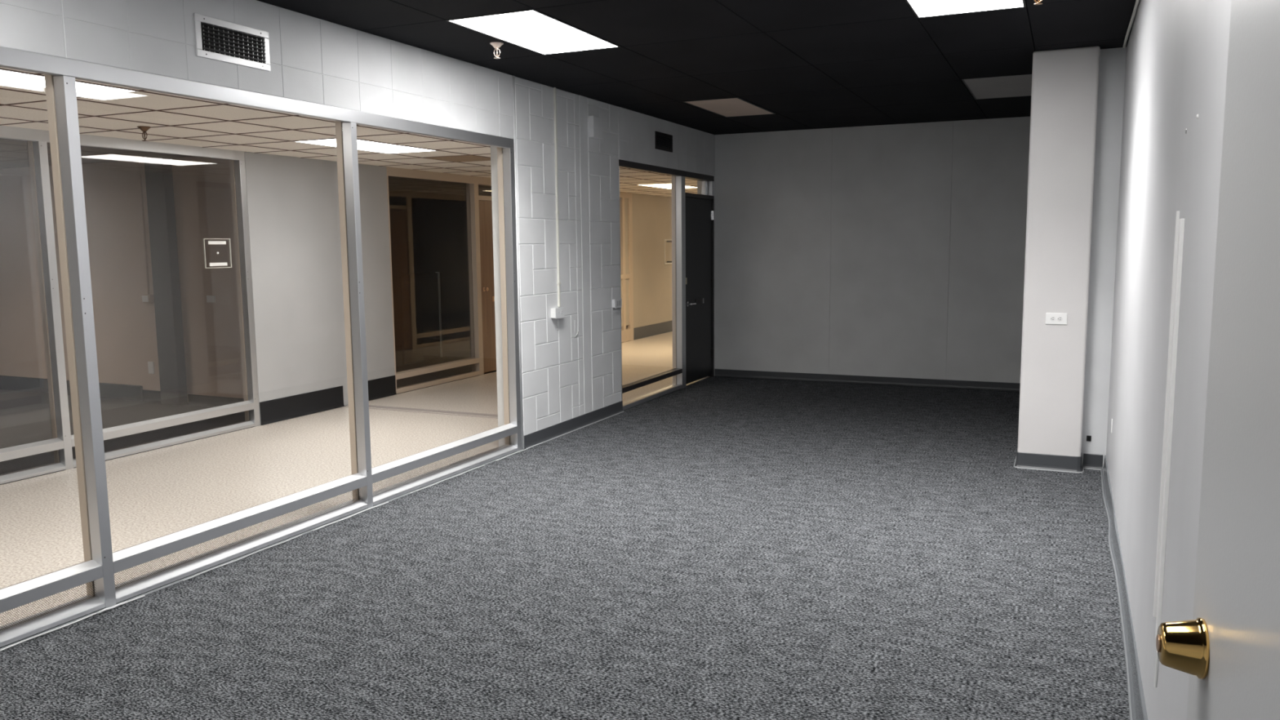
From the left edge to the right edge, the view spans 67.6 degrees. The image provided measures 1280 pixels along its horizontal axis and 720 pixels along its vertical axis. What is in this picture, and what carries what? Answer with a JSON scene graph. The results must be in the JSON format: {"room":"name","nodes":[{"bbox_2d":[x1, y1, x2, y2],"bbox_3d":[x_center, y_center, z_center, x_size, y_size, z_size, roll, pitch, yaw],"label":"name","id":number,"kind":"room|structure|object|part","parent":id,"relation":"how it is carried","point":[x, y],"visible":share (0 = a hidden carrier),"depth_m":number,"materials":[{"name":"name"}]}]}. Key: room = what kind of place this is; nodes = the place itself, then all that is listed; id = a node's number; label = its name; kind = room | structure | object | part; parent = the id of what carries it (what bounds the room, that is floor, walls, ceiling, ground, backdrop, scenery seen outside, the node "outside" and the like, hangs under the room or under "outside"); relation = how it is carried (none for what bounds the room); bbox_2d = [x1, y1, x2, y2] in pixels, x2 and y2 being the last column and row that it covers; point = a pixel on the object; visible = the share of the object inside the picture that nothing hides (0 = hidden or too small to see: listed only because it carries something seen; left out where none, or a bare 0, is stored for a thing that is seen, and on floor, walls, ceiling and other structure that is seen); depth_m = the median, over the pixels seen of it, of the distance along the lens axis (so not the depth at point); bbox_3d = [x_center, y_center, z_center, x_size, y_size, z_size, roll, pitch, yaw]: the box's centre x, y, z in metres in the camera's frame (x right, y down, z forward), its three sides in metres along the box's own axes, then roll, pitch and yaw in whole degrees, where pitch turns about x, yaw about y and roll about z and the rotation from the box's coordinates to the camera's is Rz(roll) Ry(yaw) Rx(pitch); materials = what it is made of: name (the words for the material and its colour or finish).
{"room":"empty office room","nodes":[
{"label":"empty office room","id":0,"kind":"room"},
{"bbox_2d":[0,137,192,168],"bbox_3d":[-7.870,-1.495,5.518,6.224,0.090,9.700,3,8,24],"label":"ceiling","id":1,"kind":"structure","parent":0,"point":[14,153],"depth_m":8.70,"materials":[{"name":"white tile"}]},
{"bbox_2d":[0,156,244,403],"bbox_3d":[-5.940,-0.815,9.934,6.210,2.360,0.120,3,8,24],"label":"wall","id":2,"kind":"structure","parent":0,"point":[126,334],"depth_m":9.46,"materials":[{"name":"beige paint"}]},
{"bbox_2d":[0,375,161,402],"bbox_3d":[-6.724,0.256,10.334,4.540,0.146,0.040,3,8,24],"label":"baseboard","id":3,"kind":"structure","parent":2,"relation":"attached to","point":[116,391],"depth_m":9.77,"materials":[{"name":"black plastic"}]},
{"bbox_2d":[137,160,150,294],"bbox_3d":[-4.822,-1.285,9.293,0.023,1.294,0.021,3,8,24],"label":"conduit","id":4,"kind":"object","parent":2,"relation":"attached to","point":[138,161],"visible":1,"depth_m":9.29,"materials":[{"name":"grey metal"}]},
{"bbox_2d":[141,294,154,302],"bbox_3d":[-4.818,-0.600,9.361,0.120,0.080,0.050,3,8,24],"label":"outlet box","id":5,"kind":"object","parent":2,"relation":"attached to","point":[144,298],"visible":0.95,"depth_m":9.34,"materials":[{"name":"beige paint"}]},
{"bbox_3d":[-4.830,-0.598,9.342,0.085,0.060,0.005,3,8,24],"label":"plate","id":6,"kind":"part","parent":5,"relation":"part of","materials":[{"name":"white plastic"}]},
{"bbox_2d":[147,361,154,373],"bbox_3d":[-4.842,0.076,9.479,0.075,0.120,0.011,3,8,24],"label":"wall outlet","id":7,"kind":"object","parent":2,"relation":"attached to","point":[150,364],"visible":1,"depth_m":9.47,"materials":[{"name":"white plastic"}]},
{"bbox_2d":[143,157,187,405],"bbox_3d":[-4.552,-0.739,9.195,0.250,2.360,0.100,3,8,24],"label":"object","id":8,"kind":"structure","parent":2,"relation":"attached to","point":[158,171],"depth_m":9.14,"materials":[{"name":"grey metal"}]},
{"bbox_2d":[206,295,215,302],"bbox_3d":[-4.053,-0.576,9.040,0.100,0.065,0.013,3,8,24],"label":"wall outlet","id":9,"kind":"object","parent":2,"relation":"attached to","point":[211,299],"visible":1,"depth_m":9.03,"materials":[{"name":"white plastic"}]},
{"bbox_2d":[187,394,244,406],"bbox_3d":[-3.812,0.408,9.052,1.290,0.096,0.016,3,8,24],"label":"baseboard","id":10,"kind":"structure","parent":2,"relation":"attached to","point":[202,400],"depth_m":9.19,"materials":[{"name":"black plastic"}]},
{"bbox_2d":[0,389,259,484],"bbox_3d":[-7.888,0.928,5.720,6.224,0.050,9.500,3,8,24],"label":"floor","id":11,"kind":"structure","parent":0,"point":[24,416],"depth_m":8.60,"materials":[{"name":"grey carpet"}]},
{"bbox_2d":[244,151,395,420],"bbox_3d":[-2.956,-0.688,8.896,0.150,2.300,1.808,3,8,24],"label":"wall","id":12,"kind":"structure","parent":0,"point":[291,201],"depth_m":8.63,"materials":[{"name":"grey paint"}]},
{"bbox_2d":[0,125,260,484],"bbox_3d":[-4.353,-0.293,5.749,0.109,2.300,5.128,3,8,24],"label":"window","id":13,"kind":"structure","parent":12,"relation":"in","point":[62,442],"depth_m":6.83,"materials":[{"name":"silver metal"}]},
{"bbox_2d":[0,449,60,475],"bbox_3d":[-4.342,0.752,5.869,0.001,0.103,1.638,3,8,24],"label":"window pane","id":14,"kind":"object","parent":13,"relation":"attached to","point":[58,451],"depth_m":6.44,"materials":[{"name":"clear glass"}]},
{"bbox_3d":[-4.326,0.674,5.852,0.062,0.055,1.638,3,8,24],"label":"rail","id":15,"kind":"part","parent":13,"relation":"part of","materials":[{"name":"silver metal"}]},
{"bbox_3d":[-4.344,0.828,5.879,0.106,0.044,1.638,3,8,24],"label":"sill","id":16,"kind":"part","parent":13,"relation":"part of","materials":[{"name":"silver metal"}]},
{"bbox_3d":[-4.363,-1.397,5.615,0.105,0.075,5.120,3,8,24],"label":"head rail","id":17,"kind":"part","parent":13,"relation":"part of","materials":[{"name":"silver metal"}]},
{"bbox_2d":[71,410,250,459],"bbox_3d":[-3.651,0.559,7.401,0.001,0.103,1.632,3,8,24],"label":"window pane","id":18,"kind":"object","parent":13,"relation":"attached to","point":[248,412],"depth_m":7.47,"materials":[{"name":"clear glass"}]},
{"bbox_3d":[-3.634,0.482,7.384,0.062,0.055,1.632,3,8,24],"label":"rail","id":19,"kind":"part","parent":13,"relation":"part of","materials":[{"name":"silver metal"}]},
{"bbox_3d":[-3.653,0.635,7.411,0.106,0.044,1.632,3,8,24],"label":"sill","id":20,"kind":"part","parent":13,"relation":"part of","materials":[{"name":"silver metal"}]},
{"bbox_2d":[203,238,231,268],"bbox_3d":[-3.428,-0.867,7.768,0.012,0.236,0.262,3,8,24],"label":"sign holder","id":21,"kind":"object","parent":13,"relation":"attached to","point":[209,242],"visible":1,"depth_m":7.77,"materials":[{"name":"white paint"}]},
{"bbox_2d":[259,386,344,425],"bbox_3d":[-3.029,0.401,8.637,0.016,0.196,1.026,3,8,24],"label":"baseboard","id":22,"kind":"structure","parent":12,"relation":"attached to","point":[277,410],"depth_m":8.60,"materials":[{"name":"black plastic"}]},
{"bbox_2d":[367,375,396,400],"bbox_3d":[-2.597,0.280,9.594,0.016,0.196,0.468,3,8,24],"label":"baseboard","id":23,"kind":"structure","parent":12,"relation":"attached to","point":[384,387],"depth_m":9.61,"materials":[{"name":"black plastic"}]},
{"bbox_2d":[386,166,484,393],"bbox_3d":[-2.235,-0.882,10.442,0.109,2.300,1.633,3,8,24],"label":"window","id":24,"kind":"structure","parent":12,"relation":"in","point":[476,359],"depth_m":11.00,"materials":[{"name":"glass"},{"name":"aluminium"}]},
{"bbox_3d":[-2.244,-1.981,10.309,0.105,0.085,1.623,3,8,24],"label":"head rail","id":25,"kind":"part","parent":24,"relation":"part of","materials":[{"name":"beige"}]},
{"bbox_3d":[-2.268,0.084,10.542,0.042,0.059,1.520,3,8,24],"label":"rail","id":26,"kind":"part","parent":24,"relation":"part of","materials":[{"name":"beige"}]},
{"bbox_3d":[-2.218,0.088,10.521,0.062,0.055,1.520,3,8,24],"label":"rail","id":27,"kind":"part","parent":24,"relation":"part of","materials":[{"name":"beige"}]},
{"bbox_3d":[-2.237,0.239,10.548,0.106,0.050,1.520,3,8,24],"label":"sill","id":28,"kind":"part","parent":24,"relation":"part of","materials":[{"name":"beige metal"}]},
{"bbox_2d":[0,66,697,196],"bbox_3d":[-0.378,-2.233,11.485,2.524,0.104,27.000,3,8,24],"label":"ceiling","id":29,"kind":"structure","parent":0,"point":[171,118],"depth_m":6.46,"materials":[{"name":"beige tile"}]},
{"bbox_2d":[0,69,45,88],"bbox_3d":[-2.850,-1.303,4.432,0.305,0.005,0.397,3,8,24],"label":"recessed light","id":30,"kind":"object","parent":29,"relation":"in","point":[19,77],"depth_m":4.42,"materials":[{"name":"white plastic"}]},
{"bbox_2d":[75,80,137,95],"bbox_3d":[-2.723,-1.338,4.715,0.305,0.005,0.342,3,8,24],"label":"recessed light","id":31,"kind":"object","parent":29,"relation":"in","point":[81,87],"depth_m":4.76,"materials":[{"name":"white plastic"}]},
{"bbox_2d":[137,125,151,141],"bbox_3d":[-3.233,-1.476,6.243,0.082,0.090,0.082,3,8,24],"label":"sprinkler","id":32,"kind":"object","parent":29,"relation":"attached to","point":[144,128],"visible":1,"depth_m":6.23,"materials":[{"name":"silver metal"}]},
{"bbox_2d":[293,138,437,153],"bbox_3d":[-2.138,-1.689,7.559,0.510,0.004,1.115,3,8,24],"label":"recessed light","id":33,"kind":"object","parent":29,"relation":"in","point":[365,145],"visible":0.76,"depth_m":7.58,"materials":[{"name":"white plastic"}]},
{"bbox_2d":[636,183,697,188],"bbox_3d":[0.411,-2.398,13.207,0.510,0.004,1.100,3,8,24],"label":"recessed light","id":34,"kind":"object","parent":29,"relation":"in","point":[656,185],"visible":0.69,"depth_m":13.06,"materials":[{"name":"white plastic"}]},
{"bbox_2d":[0,0,715,449],"bbox_3d":[-1.607,-0.505,5.598,0.204,2.705,11.940,3,8,24],"label":"wall","id":35,"kind":"structure","parent":0,"point":[313,60],"depth_m":6.97,"materials":[{"name":"grey paint"}]},
{"bbox_2d":[193,13,271,71],"bbox_3d":[-1.923,-1.500,4.534,0.014,0.189,0.440,3,8,24],"label":"air vent","id":36,"kind":"object","parent":35,"relation":"in","point":[216,39],"visible":1,"depth_m":4.52,"materials":[{"name":"white metal"}]},
{"bbox_2d":[0,46,521,647],"bbox_3d":[-2.318,-0.073,3.936,0.109,2.262,6.758,3,8,24],"label":"window","id":37,"kind":"structure","parent":35,"relation":"in","point":[99,567],"depth_m":4.46,"materials":[{"name":"silver metal"}]},
{"bbox_3d":[-2.674,0.978,3.319,0.042,0.057,1.642,3,8,24],"label":"rail","id":38,"kind":"part","parent":37,"relation":"part of","materials":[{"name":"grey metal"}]},
{"bbox_2d":[0,580,97,630],"bbox_3d":[-2.642,1.051,3.313,0.001,0.088,1.642,3,8,24],"label":"window pane","id":39,"kind":"object","parent":37,"relation":"attached to","point":[94,584],"depth_m":3.88,"materials":[{"name":"clear glass"}]},
{"bbox_3d":[-2.625,0.982,3.297,0.062,0.053,1.642,3,8,24],"label":"rail","id":40,"kind":"part","parent":37,"relation":"part of","materials":[{"name":"silver metal"}]},
{"bbox_3d":[-2.644,1.121,3.323,0.106,0.046,1.642,3,8,24],"label":"sill","id":41,"kind":"part","parent":37,"relation":"part of","materials":[{"name":"silver metal"}]},
{"bbox_3d":[-1.988,0.787,4.839,0.042,0.057,1.616,3,8,24],"label":"rail","id":42,"kind":"part","parent":37,"relation":"part of","materials":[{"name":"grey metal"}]},
{"bbox_2d":[114,488,360,588],"bbox_3d":[-1.955,0.860,4.834,0.001,0.088,1.616,3,8,24],"label":"window pane","id":43,"kind":"object","parent":37,"relation":"attached to","point":[339,508],"depth_m":4.74,"materials":[{"name":"clear glass"}]},
{"bbox_3d":[-1.939,0.791,4.817,0.062,0.053,1.616,3,8,24],"label":"rail","id":44,"kind":"part","parent":37,"relation":"part of","materials":[{"name":"silver metal"}]},
{"bbox_3d":[-1.957,0.929,4.843,0.106,0.046,1.616,3,8,24],"label":"sill","id":45,"kind":"part","parent":37,"relation":"part of","materials":[{"name":"silver metal"}]},
{"bbox_3d":[-2.327,-1.163,3.803,0.105,0.067,6.750,3,8,24],"label":"head rail","id":46,"kind":"part","parent":37,"relation":"part of","materials":[{"name":"silver metal"}]},
{"bbox_3d":[-1.310,0.598,6.342,0.042,0.057,1.611,3,8,24],"label":"rail","id":47,"kind":"part","parent":37,"relation":"part of","materials":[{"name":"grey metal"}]},
{"bbox_2d":[372,435,511,494],"bbox_3d":[-1.277,0.671,6.336,0.001,0.088,1.611,3,8,24],"label":"window pane","id":48,"kind":"object","parent":37,"relation":"attached to","point":[466,461],"depth_m":6.28,"materials":[{"name":"clear glass"}]},
{"bbox_3d":[-1.260,0.602,6.320,0.062,0.053,1.611,3,8,24],"label":"rail","id":49,"kind":"part","parent":37,"relation":"part of","materials":[{"name":"silver metal"}]},
{"bbox_3d":[-1.279,0.741,6.346,0.106,0.046,1.611,3,8,24],"label":"sill","id":50,"kind":"part","parent":37,"relation":"part of","materials":[{"name":"silver metal"}]},
{"bbox_2d":[0,442,542,651],"bbox_3d":[-2.173,1.026,4.183,0.044,0.017,6.966,3,8,24],"label":"trim","id":51,"kind":"structure","parent":35,"relation":"attached to","point":[500,458],"depth_m":4.56,"materials":[{"name":"grey metal"}]},
{"bbox_2d":[344,404,497,418],"bbox_3d":[-1.661,0.484,8.668,2.494,0.004,0.150,3,8,24],"label":"trim","id":52,"kind":"structure","parent":35,"relation":"attached to","point":[370,406],"depth_m":8.77,"materials":[{"name":"grey"}]},
{"bbox_2d":[553,87,560,306],"bbox_3d":[-0.643,-1.252,7.424,0.020,1.680,0.032,3,8,24],"label":"conduit","id":53,"kind":"object","parent":35,"relation":"attached to","point":[556,140],"visible":1,"depth_m":7.41,"materials":[{"name":"white metal"}]},
{"bbox_2d":[551,306,564,318],"bbox_3d":[-0.643,-0.368,7.473,0.049,0.083,0.140,3,8,24],"label":"outlet box","id":54,"kind":"object","parent":35,"relation":"attached to","point":[556,313],"visible":1,"depth_m":7.43,"materials":[{"name":"white plastic"}]},
{"bbox_3d":[-0.625,-0.368,7.465,0.004,0.083,0.140,3,8,24],"label":"plate","id":55,"kind":"part","parent":54,"relation":"part of","materials":[{"name":"grey paint"}]},
{"bbox_2d":[524,400,623,448],"bbox_3d":[-0.504,0.517,7.905,0.022,0.100,1.716,3,8,24],"label":"baseboard","id":56,"kind":"structure","parent":35,"relation":"attached to","point":[544,435],"depth_m":7.80,"materials":[{"name":"grey plastic"}]},
{"bbox_2d":[588,115,602,139],"bbox_3d":[-0.368,-1.929,7.939,0.046,0.175,0.165,3,8,24],"label":"junction box","id":57,"kind":"object","parent":35,"relation":"attached to","point":[595,123],"visible":1,"depth_m":7.89,"materials":[{"name":"grey paint"}]},
{"bbox_2d":[612,297,622,308],"bbox_3d":[-0.204,-0.503,8.463,0.035,0.083,0.133,3,8,24],"label":"outlet box","id":58,"kind":"object","parent":35,"relation":"attached to","point":[616,303],"visible":1,"depth_m":8.43,"materials":[{"name":"grey paint"}]},
{"bbox_2d":[618,159,685,410],"bbox_3d":[0.102,-0.741,9.297,0.109,2.252,1.608,3,8,24],"label":"window","id":59,"kind":"structure","parent":35,"relation":"in","point":[677,371],"depth_m":9.86,"materials":[{"name":"black paint"}]},
{"bbox_3d":[0.063,0.191,9.380,0.042,0.051,1.475,3,8,24],"label":"rail","id":60,"kind":"part","parent":59,"relation":"part of","materials":[{"name":"beige"}]},
{"bbox_3d":[0.094,-1.831,9.168,0.105,0.057,1.593,3,8,24],"label":"head rail","id":61,"kind":"part","parent":59,"relation":"part of","materials":[{"name":"black metal"}]},
{"bbox_3d":[0.112,0.196,9.358,0.062,0.047,1.475,3,8,24],"label":"rail","id":62,"kind":"part","parent":59,"relation":"part of","materials":[{"name":"grey metal"}]},
{"bbox_3d":[0.093,0.359,9.387,0.106,0.045,1.475,3,8,24],"label":"sill","id":63,"kind":"part","parent":59,"relation":"part of","materials":[{"name":"silver metal"}]},
{"bbox_2d":[654,131,672,152],"bbox_3d":[0.236,-2.123,9.314,0.014,0.166,0.425,3,8,24],"label":"air vent","id":64,"kind":"object","parent":35,"relation":"in","point":[664,141],"visible":1,"depth_m":9.30,"materials":[{"name":"brown metal"}]},
{"bbox_2d":[684,171,714,199],"bbox_3d":[0.599,-1.872,10.297,0.105,0.257,0.875,3,8,24],"label":"window","id":65,"kind":"structure","parent":35,"relation":"in","point":[707,181],"depth_m":10.48,"materials":[{"name":"black paint"}]},
{"bbox_2d":[685,196,714,384],"bbox_3d":[0.635,-0.754,10.427,0.115,1.995,0.871,2,7,22],"label":"door","id":66,"kind":"structure","parent":35,"relation":"in","point":[700,212],"depth_m":10.43,"materials":[{"name":"black paint"}]},
{"bbox_3d":[0.545,-0.596,10.145,0.056,0.051,0.146,3,8,24],"label":"lever","id":67,"kind":"part","parent":66,"relation":"part of","materials":[{"name":"silver metal"}]},
{"bbox_3d":[0.786,-0.803,10.818,0.100,1.995,0.023,3,8,24],"label":"frame","id":68,"kind":"part","parent":66,"relation":"part of","materials":[{"name":"black paint"}]},
{"bbox_2d":[387,176,491,191],"bbox_3d":[-3.335,-2.409,13.074,4.080,0.080,6.300,3,8,24],"label":"ceiling","id":69,"kind":"structure","parent":0,"point":[395,184],"depth_m":12.77,"materials":[{"name":"paint"}]},
{"bbox_2d":[388,187,491,350],"bbox_3d":[-3.001,-1.337,14.052,4.180,2.350,0.100,3,8,24],"label":"wall","id":70,"kind":"structure","parent":0,"point":[428,228],"depth_m":13.96,"materials":[{"name":"paint"}]},
{"bbox_2d":[395,346,496,394],"bbox_3d":[-3.762,0.090,12.311,4.124,0.050,4.000,3,8,24],"label":"floor","id":71,"kind":"structure","parent":0,"point":[448,355],"depth_m":12.05,"materials":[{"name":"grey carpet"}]},
{"bbox_2d":[400,271,442,364],"bbox_3d":[-2.889,-0.571,12.665,0.045,1.160,0.805,3,8,24],"label":"display board","id":72,"kind":"object","parent":71,"relation":"on","point":[420,293],"visible":1,"depth_m":12.63,"materials":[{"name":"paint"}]},
{"bbox_2d":[0,331,1129,719],"bbox_3d":[1.575,0.213,10.912,6.553,0.060,27.000,3,8,24],"label":"floor","id":73,"kind":"structure","parent":0,"point":[712,548],"depth_m":4.41,"materials":[{"name":"grey carpet"}]},
{"bbox_2d":[621,192,672,340],"bbox_3d":[1.521,-1.933,18.816,0.150,2.300,12.240,3,8,24],"label":"wall","id":74,"kind":"structure","parent":0,"point":[651,214],"depth_m":15.60,"materials":[{"name":"beige paint"}]},
{"bbox_2d":[619,191,633,342],"bbox_3d":[-0.572,-1.345,14.125,0.109,2.300,2.028,3,8,24],"label":"window","id":75,"kind":"structure","parent":74,"relation":"in","point":[627,331],"depth_m":14.83,"materials":[{"name":"beige"}]},
{"bbox_3d":[-0.623,-0.280,14.116,0.106,0.190,1.600,3,8,24],"label":"sill","id":76,"kind":"part","parent":75,"relation":"part of","materials":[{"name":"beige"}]},
{"bbox_3d":[-0.582,-2.444,13.992,0.105,0.085,2.020,3,8,24],"label":"head rail","id":77,"kind":"part","parent":75,"relation":"part of","materials":[{"name":"beige"}]},
{"bbox_3d":[-0.219,-1.302,14.866,0.062,0.070,0.160,3,8,24],"label":"rail","id":78,"kind":"part","parent":75,"relation":"part of","materials":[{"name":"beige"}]},
{"bbox_3d":[-0.231,-0.389,14.986,0.106,0.190,0.160,3,8,24],"label":"sill","id":79,"kind":"part","parent":75,"relation":"part of","materials":[{"name":"beige"}]},
{"bbox_2d":[633,320,672,339],"bbox_3d":[2.009,-0.996,19.798,0.016,0.186,10.275,3,8,24],"label":"baseboard","id":80,"kind":"structure","parent":74,"relation":"attached to","point":[640,332],"depth_m":15.81,"materials":[{"name":"grey plastic"}]},
{"bbox_2d":[664,239,671,264],"bbox_3d":[0.575,-1.870,16.501,0.013,0.420,0.780,3,8,24],"label":"frame","id":81,"kind":"object","parent":74,"relation":"attached to","point":[668,242],"visible":0.48,"depth_m":16.29,"materials":[{"name":"white plastic"}]},
{"bbox_2d":[257,0,1139,134],"bbox_3d":[0.162,-1.814,4.608,4.200,0.100,12.090,3,8,24],"label":"ceiling","id":82,"kind":"structure","parent":0,"point":[810,64],"depth_m":5.93,"materials":[{"name":"black paint"}]},
{"bbox_2d":[489,41,503,58],"bbox_3d":[-0.852,-1.841,5.697,0.082,0.090,0.082,3,8,24],"label":"sprinkler","id":83,"kind":"object","parent":82,"relation":"attached to","point":[496,45],"visible":1,"depth_m":5.68,"materials":[{"name":"silver metal"}]},
{"bbox_2d":[445,8,620,54],"bbox_3d":[-0.576,-1.858,5.460,0.539,0.004,1.044,3,8,24],"label":"recessed light","id":84,"kind":"object","parent":82,"relation":"in","point":[531,29],"visible":1,"depth_m":5.39,"materials":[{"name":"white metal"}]},
{"bbox_2d":[682,97,775,117],"bbox_3d":[0.813,-2.241,8.507,0.484,0.004,1.124,3,8,24],"label":"recessed light","id":85,"kind":"object","parent":82,"relation":"in","point":[735,106],"visible":1,"depth_m":8.46,"materials":[{"name":"grey plastic"}]},
{"bbox_2d":[904,0,1026,17],"bbox_3d":[1.521,-1.768,4.550,0.544,0.004,1.069,3,8,24],"label":"recessed light","id":86,"kind":"object","parent":82,"relation":"in","point":[921,8],"visible":1,"depth_m":4.90,"materials":[{"name":"white plastic"}]},
{"bbox_2d":[961,73,1031,99],"bbox_3d":[2.865,-2.140,7.510,0.539,0.004,1.134,3,8,24],"label":"recessed light","id":87,"kind":"object","parent":82,"relation":"in","point":[1018,85],"visible":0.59,"depth_m":7.45,"materials":[{"name":"grey plastic"}]},
{"bbox_2d":[1033,0,1042,4],"bbox_3d":[1.880,-1.724,4.512,0.082,0.090,0.082,3,8,24],"label":"sprinkler","id":88,"kind":"object","parent":82,"relation":"attached to","point":[1037,1],"visible":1,"depth_m":4.51,"materials":[{"name":"gold metal"}]},
{"bbox_2d":[715,116,1030,391],"bbox_3d":[2.700,-1.082,10.020,4.039,2.705,0.120,3,8,24],"label":"wall","id":89,"kind":"structure","parent":0,"point":[893,250],"depth_m":10.05,"materials":[{"name":"grey paint"}]},
{"bbox_2d":[714,368,1020,391],"bbox_3d":[2.644,0.223,10.134,3.927,0.082,0.016,3,8,24],"label":"baseboard","id":90,"kind":"structure","parent":89,"relation":"attached to","point":[1002,386],"depth_m":10.21,"materials":[{"name":"grey plastic"}]},
{"bbox_2d":[1017,45,1100,456],"bbox_3d":[2.789,-0.643,6.393,0.387,2.705,0.495,3,8,24],"label":"wall pillar","id":91,"kind":"structure","parent":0,"point":[1065,82],"depth_m":6.15,"materials":[{"name":"white paint"}]},
{"bbox_2d":[1013,448,1084,472],"bbox_3d":[2.795,0.649,6.535,0.431,0.105,0.507,3,8,24],"label":"baseboard","id":92,"kind":"structure","parent":91,"relation":"attached to","point":[1058,463],"depth_m":6.32,"materials":[{"name":"grey plastic"}]},
{"bbox_2d":[1044,312,1067,324],"bbox_3d":[2.699,-0.267,6.203,0.130,0.074,0.011,3,8,24],"label":"wall outlet","id":93,"kind":"object","parent":91,"relation":"attached to","point":[1051,317],"visible":1,"depth_m":6.20,"materials":[{"name":"white plastic"}]},
{"bbox_2d":[1049,315,1055,321],"bbox_3d":[2.679,-0.268,6.208,0.033,0.033,0.002,3,8,24],"label":"receptacle","id":94,"kind":"object","parent":93,"relation":"attached to","point":[1052,318],"depth_m":6.21,"materials":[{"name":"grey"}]},
{"bbox_2d":[1057,316,1062,321],"bbox_3d":[2.717,-0.266,6.191,0.033,0.033,0.002,3,8,24],"label":"receptacle","id":95,"kind":"object","parent":93,"relation":"attached to","point":[1059,318],"depth_m":6.19,"materials":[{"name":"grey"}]},
{"bbox_2d":[1081,47,1126,468],"bbox_3d":[3.033,-0.635,6.306,0.193,2.705,0.255,3,8,24],"label":"wall","id":96,"kind":"structure","parent":0,"point":[1112,69],"depth_m":6.17,"materials":[{"name":"grey paint"}]},
{"bbox_2d":[1086,435,1091,441],"bbox_3d":[2.972,0.519,6.335,0.028,0.037,0.007,3,8,24],"label":"cable hole","id":97,"kind":"object","parent":96,"relation":"attached to","point":[1088,437],"visible":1,"depth_m":6.33,"materials":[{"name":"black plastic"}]},
{"bbox_2d":[1082,453,1102,470],"bbox_3d":[2.998,0.674,6.334,0.117,0.100,0.022,3,8,24],"label":"baseboard","id":98,"kind":"structure","parent":96,"relation":"attached to","point":[1091,461],"depth_m":6.34,"materials":[{"name":"grey plastic"}]},
{"bbox_2d":[1106,0,1231,719],"bbox_3d":[2.103,-0.333,3.890,0.120,2.705,11.840,3,8,24],"label":"wall","id":99,"kind":"structure","parent":0,"point":[1177,51],"depth_m":2.90,"materials":[{"name":"grey paint"}]},
{"bbox_2d":[1100,455,1147,719],"bbox_3d":[1.358,1.148,2.557,0.034,0.100,8.280,3,8,24],"label":"baseboard","id":100,"kind":"structure","parent":99,"relation":"attached to","point":[1137,706],"depth_m":3.77,"materials":[{"name":"grey plastic"}]},
{"bbox_2d":[1122,0,1139,48],"bbox_3d":[1.850,-1.614,3.380,0.021,0.021,5.600,3,8,24],"label":"trim","id":101,"kind":"structure","parent":99,"relation":"attached to","point":[1136,3],"depth_m":5.20,"materials":[{"name":"white paint"}]},
{"bbox_2d":[1153,210,1184,687],"bbox_3d":[1.434,0.247,2.606,0.011,1.296,0.163,3,8,24],"label":"trim","id":102,"kind":"structure","parent":99,"relation":"attached to","point":[1180,226],"depth_m":2.58,"materials":[{"name":"white plastic"}]},
{"bbox_2d":[1155,0,1279,719],"bbox_3d":[0.464,0.410,0.643,0.088,2.018,0.853,2,7,18],"label":"door","id":103,"kind":"structure","parent":99,"relation":"in","point":[1229,649],"depth_m":0.86,"materials":[{"name":"grey paint"}]},
{"bbox_3d":[-1.281,-1.154,12.608,0.150,2.300,1.350,3,8,24],"label":"wall","id":104,"kind":"structure","parent":0,"visible":0},
{"bbox_2d":[478,176,492,200],"bbox_3d":[-1.719,-1.025,11.583,0.105,2.300,0.895,3,8,24],"label":"window","id":105,"kind":"structure","parent":104,"relation":"in","point":[486,181],"depth_m":11.17,"materials":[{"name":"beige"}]},
{"bbox_2d":[478,200,496,373],"bbox_3d":[-1.686,-0.894,11.562,0.103,2.021,0.849,3,8,24],"label":"door","id":106,"kind":"structure","parent":105,"relation":"attached to","point":[486,229],"depth_m":11.32,"materials":[{"name":"brown wood"}]},
{"bbox_3d":[-1.809,-0.831,11.236,0.058,0.052,0.052,3,8,24],"label":"knob","id":107,"kind":"part","parent":106,"relation":"part of","materials":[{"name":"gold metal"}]}
]}

